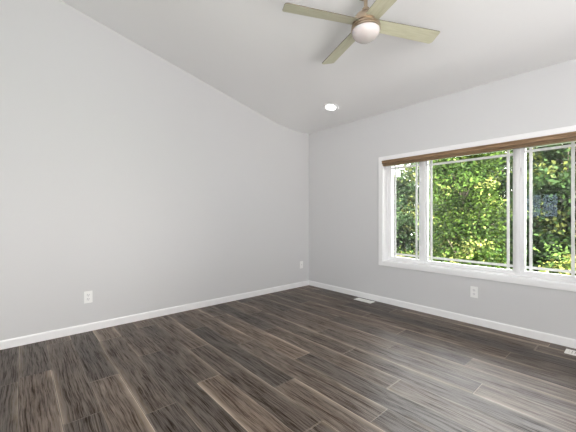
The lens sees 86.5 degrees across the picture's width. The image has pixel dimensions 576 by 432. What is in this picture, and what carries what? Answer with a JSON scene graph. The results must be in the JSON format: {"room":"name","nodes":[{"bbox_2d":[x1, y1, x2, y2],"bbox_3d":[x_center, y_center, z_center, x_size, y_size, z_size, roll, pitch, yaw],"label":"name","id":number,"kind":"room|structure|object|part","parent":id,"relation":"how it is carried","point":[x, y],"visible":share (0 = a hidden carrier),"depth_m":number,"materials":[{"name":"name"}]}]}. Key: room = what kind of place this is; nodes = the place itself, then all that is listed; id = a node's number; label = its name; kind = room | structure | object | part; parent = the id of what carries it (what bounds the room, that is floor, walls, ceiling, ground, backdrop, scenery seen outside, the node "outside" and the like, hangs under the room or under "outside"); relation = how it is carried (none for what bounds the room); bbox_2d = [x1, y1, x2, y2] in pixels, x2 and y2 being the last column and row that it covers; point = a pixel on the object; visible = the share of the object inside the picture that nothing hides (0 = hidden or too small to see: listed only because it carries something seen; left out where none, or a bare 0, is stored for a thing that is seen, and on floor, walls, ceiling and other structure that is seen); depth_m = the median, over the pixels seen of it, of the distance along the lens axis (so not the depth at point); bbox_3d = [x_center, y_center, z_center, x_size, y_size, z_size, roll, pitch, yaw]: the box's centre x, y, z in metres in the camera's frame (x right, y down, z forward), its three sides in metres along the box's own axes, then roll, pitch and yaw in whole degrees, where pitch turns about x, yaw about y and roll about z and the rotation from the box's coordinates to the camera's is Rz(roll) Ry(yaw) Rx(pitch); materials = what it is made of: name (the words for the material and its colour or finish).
{"room":"empty living room","nodes":[
{"label":"empty living room","id":0,"kind":"room"},
{"bbox_2d":[0,0,308,340],"bbox_3d":[-2.218,-0.421,2.854,7.024,3.275,0.200,0,0,-41],"label":"wall","id":1,"kind":"structure","parent":0,"point":[128,178],"depth_m":3.15,"materials":[{"name":"white paint"}]},
{"bbox_2d":[84,291,92,303],"bbox_3d":[-1.934,0.785,2.964,0.070,0.115,0.008,0,0,-41],"label":"wall outlet","id":2,"kind":"object","parent":1,"relation":"attached to","point":[88,295],"visible":1,"depth_m":2.96,"materials":[{"name":"white plastic"}]},
{"bbox_2d":[0,280,308,349],"bbox_3d":[-2.224,1.079,2.710,6.824,0.075,0.008,0,0,-41],"label":"baseboard","id":3,"kind":"structure","parent":1,"relation":"attached to","point":[19,341],"depth_m":3.21,"materials":[{"name":"white paint"}]},
{"bbox_2d":[0,285,575,431],"bbox_3d":[-0.083,1.177,0.265,6.924,0.120,6.608,0,0,-41],"label":"floor","id":4,"kind":"structure","parent":0,"point":[308,358],"depth_m":2.14,"materials":[{"name":"wood"}]},
{"bbox_2d":[354,298,374,302],"bbox_3d":[1.006,1.114,4.039,0.115,0.006,0.260,0,0,-41],"label":"floor vent","id":5,"kind":"object","parent":4,"relation":"in","point":[358,299],"visible":1,"depth_m":4.03,"materials":[{"name":"silver metal"}]},
{"bbox_2d":[564,349,575,355],"bbox_3d":[2.379,1.114,2.436,0.115,0.006,0.260,0,0,-41],"label":"floor vent","id":6,"kind":"object","parent":4,"relation":"in","point":[567,351],"visible":1,"depth_m":2.50,"materials":[{"name":"silver metal"}]},
{"bbox_2d":[61,0,575,133],"bbox_3d":[-0.083,-1.726,0.265,7.224,1.024,6.908,0,0,-41],"label":"ceiling","id":7,"kind":"structure","parent":0,"point":[269,59],"depth_m":2.82,"materials":[{"name":"white paint"}]},
{"bbox_2d":[323,103,337,110],"bbox_3d":[0.533,-1.353,3.813,0.183,0.050,0.188,0,0,-45],"label":"recessed light","id":8,"kind":"object","parent":7,"relation":"in","point":[328,106],"visible":1,"depth_m":3.81,"materials":[{"name":"white paint"}]},
{"bbox_2d":[282,0,439,63],"bbox_3d":[0.557,-1.442,2.201,0.958,0.357,0.940,0,0,27],"label":"ceiling fan","id":9,"kind":"object","parent":7,"relation":"hanging from","point":[367,25],"visible":1,"depth_m":2.17,"materials":[{"name":"beige wood"}]},
{"bbox_3d":[0.228,-1.389,2.109,0.545,0.031,0.122,0,0,-17],"label":"blade","id":10,"kind":"part","parent":9,"relation":"part of","materials":[{"name":"laminate"}]},
{"bbox_3d":[0.446,-1.389,2.537,0.122,0.031,0.545,0,0,-19],"label":"blade","id":11,"kind":"part","parent":9,"relation":"part of","materials":[{"name":"laminate"}]},
{"bbox_3d":[0.561,-1.302,2.209,0.197,0.076,0.197,0,0,-41],"label":"lamp shade","id":12,"kind":"part","parent":9,"relation":"part of","materials":[{"name":"white glass"}]},
{"bbox_3d":[0.661,-1.389,1.876,0.122,0.031,0.545,0,0,-17],"label":"blade","id":13,"kind":"part","parent":9,"relation":"part of","materials":[{"name":"laminate"}]},
{"bbox_3d":[0.894,-1.389,2.308,0.545,0.031,0.122,0,0,-17],"label":"blade","id":14,"kind":"part","parent":9,"relation":"part of","materials":[{"name":"laminate"}]},
{"bbox_2d":[309,59,575,339],"bbox_3d":[2.625,-0.056,2.503,0.200,2.545,6.708,0,0,-41],"label":"wall","id":15,"kind":"structure","parent":0,"point":[343,159],"depth_m":3.55,"materials":[{"name":"white paint"}]},
{"bbox_2d":[309,280,575,348],"bbox_3d":[2.481,1.079,2.510,0.008,0.075,6.508,0,0,-41],"label":"baseboard","id":16,"kind":"structure","parent":15,"relation":"attached to","point":[568,342],"depth_m":3.23,"materials":[{"name":"white paint"}]},
{"bbox_2d":[470,286,477,297],"bbox_3d":[1.917,0.784,3.154,0.008,0.115,0.070,0,0,-41],"label":"wall outlet","id":17,"kind":"object","parent":15,"relation":"attached to","point":[473,290],"visible":1,"depth_m":3.15,"materials":[{"name":"white plastic"}]},
{"bbox_2d":[378,125,575,291],"bbox_3d":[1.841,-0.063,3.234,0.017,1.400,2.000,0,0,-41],"label":"trim","id":18,"kind":"structure","parent":15,"relation":"attached to","point":[553,285],"depth_m":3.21,"materials":[{"name":"white paint"}]},
{"bbox_2d":[388,141,575,281],"bbox_3d":[1.948,-0.063,3.328,0.102,1.286,1.886,0,0,-41],"label":"window","id":19,"kind":"structure","parent":15,"relation":"in","point":[519,266],"depth_m":3.04,"materials":[{"name":"white plastic"}]},
{"bbox_3d":[1.485,-0.063,3.860,0.057,1.242,0.427,0,0,-41],"label":"sash","id":20,"kind":"part","parent":19,"relation":"part of","materials":[{"name":"white plastic"}]},
{"bbox_2d":[392,163,418,258],"bbox_3d":[1.483,-0.063,3.859,0.006,1.190,0.367,0,0,-41],"label":"grille","id":21,"kind":"object","parent":19,"relation":"attached to","point":[393,257],"depth_m":3.93,"materials":[{"name":"white plastic"}]},
{"bbox_3d":[1.950,-0.063,3.337,0.047,1.242,0.884,0,0,-41],"label":"sash","id":22,"kind":"part","parent":19,"relation":"part of","materials":[{"name":"white plastic"}]},
{"bbox_2d":[428,150,512,269],"bbox_3d":[1.944,-0.063,3.332,0.006,1.190,0.840,0,0,-41],"label":"grille","id":23,"kind":"object","parent":19,"relation":"attached to","point":[508,154],"depth_m":3.32,"materials":[{"name":"white plastic"}]},
{"bbox_2d":[382,131,575,166],"bbox_3d":[1.847,-0.672,3.239,0.071,0.069,1.882,0,0,-41],"label":"window blind","id":24,"kind":"object","parent":19,"relation":"attached to","point":[570,136],"visible":1,"depth_m":3.03,"materials":[{"name":"brown wood"}]},
{"bbox_3d":[2.411,-0.063,2.803,0.057,1.242,0.439,0,0,-41],"label":"sash","id":25,"kind":"part","parent":19,"relation":"part of","materials":[{"name":"white plastic"}]},
{"bbox_2d":[525,141,575,275],"bbox_3d":[2.409,-0.063,2.802,0.006,1.190,0.379,0,0,-41],"label":"grille","id":26,"kind":"object","parent":19,"relation":"attached to","point":[572,145],"depth_m":2.83,"materials":[{"name":"white plastic"}]},
{"label":"outside","id":27,"kind":"structure","parent":0,"visible":0},
{"label":"lawn","id":28,"kind":"structure","parent":27,"visible":0},
{"bbox_2d":[393,244,415,257],"bbox_3d":[3.699,2.521,10.620,2.078,2.945,2.563,0,0,-20],"label":"shrub","id":29,"kind":"object","parent":28,"relation":"on","point":[393,244],"visible":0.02,"depth_m":10.54,"materials":[{"name":"green plant"}]},
{"bbox_2d":[393,163,437,260],"bbox_3d":[4.880,0.781,13.292,4.059,6.425,4.247,0,0,-20],"label":"leafy tree","id":30,"kind":"object","parent":28,"relation":"on","point":[405,187],"visible":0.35,"depth_m":12.47,"materials":[{"name":"green plant"}]},
{"bbox_2d":[409,150,512,268],"bbox_3d":[4.562,0.670,7.985,2.757,6.632,2.673,0,0,-24],"label":"maple tree","id":31,"kind":"object","parent":28,"relation":"on","point":[462,229],"visible":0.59,"depth_m":7.44,"materials":[{"name":"green plant"}]},
{"bbox_2d":[484,151,541,270],"bbox_3d":[8.805,0.104,12.559,4.532,7.900,5.365,0,0,-9],"label":"broadleaf tree","id":32,"kind":"object","parent":28,"relation":"on","point":[503,187],"visible":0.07,"depth_m":11.97,"materials":[{"name":"green plant"}]},
{"bbox_2d":[488,142,575,272],"bbox_3d":[7.817,0.256,8.255,4.109,7.469,4.258,0,0,-16],"label":"broadleaf tree","id":33,"kind":"object","parent":28,"relation":"on","point":[551,206],"visible":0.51,"depth_m":8.06,"materials":[{"name":"green plant"}]},
{"bbox_2d":[526,240,575,275],"bbox_3d":[5.373,2.237,6.086,1.904,3.505,2.178,0,0,19],"label":"shrub","id":34,"kind":"object","parent":28,"relation":"on","point":[566,260],"visible":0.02,"depth_m":6.03,"materials":[{"name":"green plant"}]}
]}

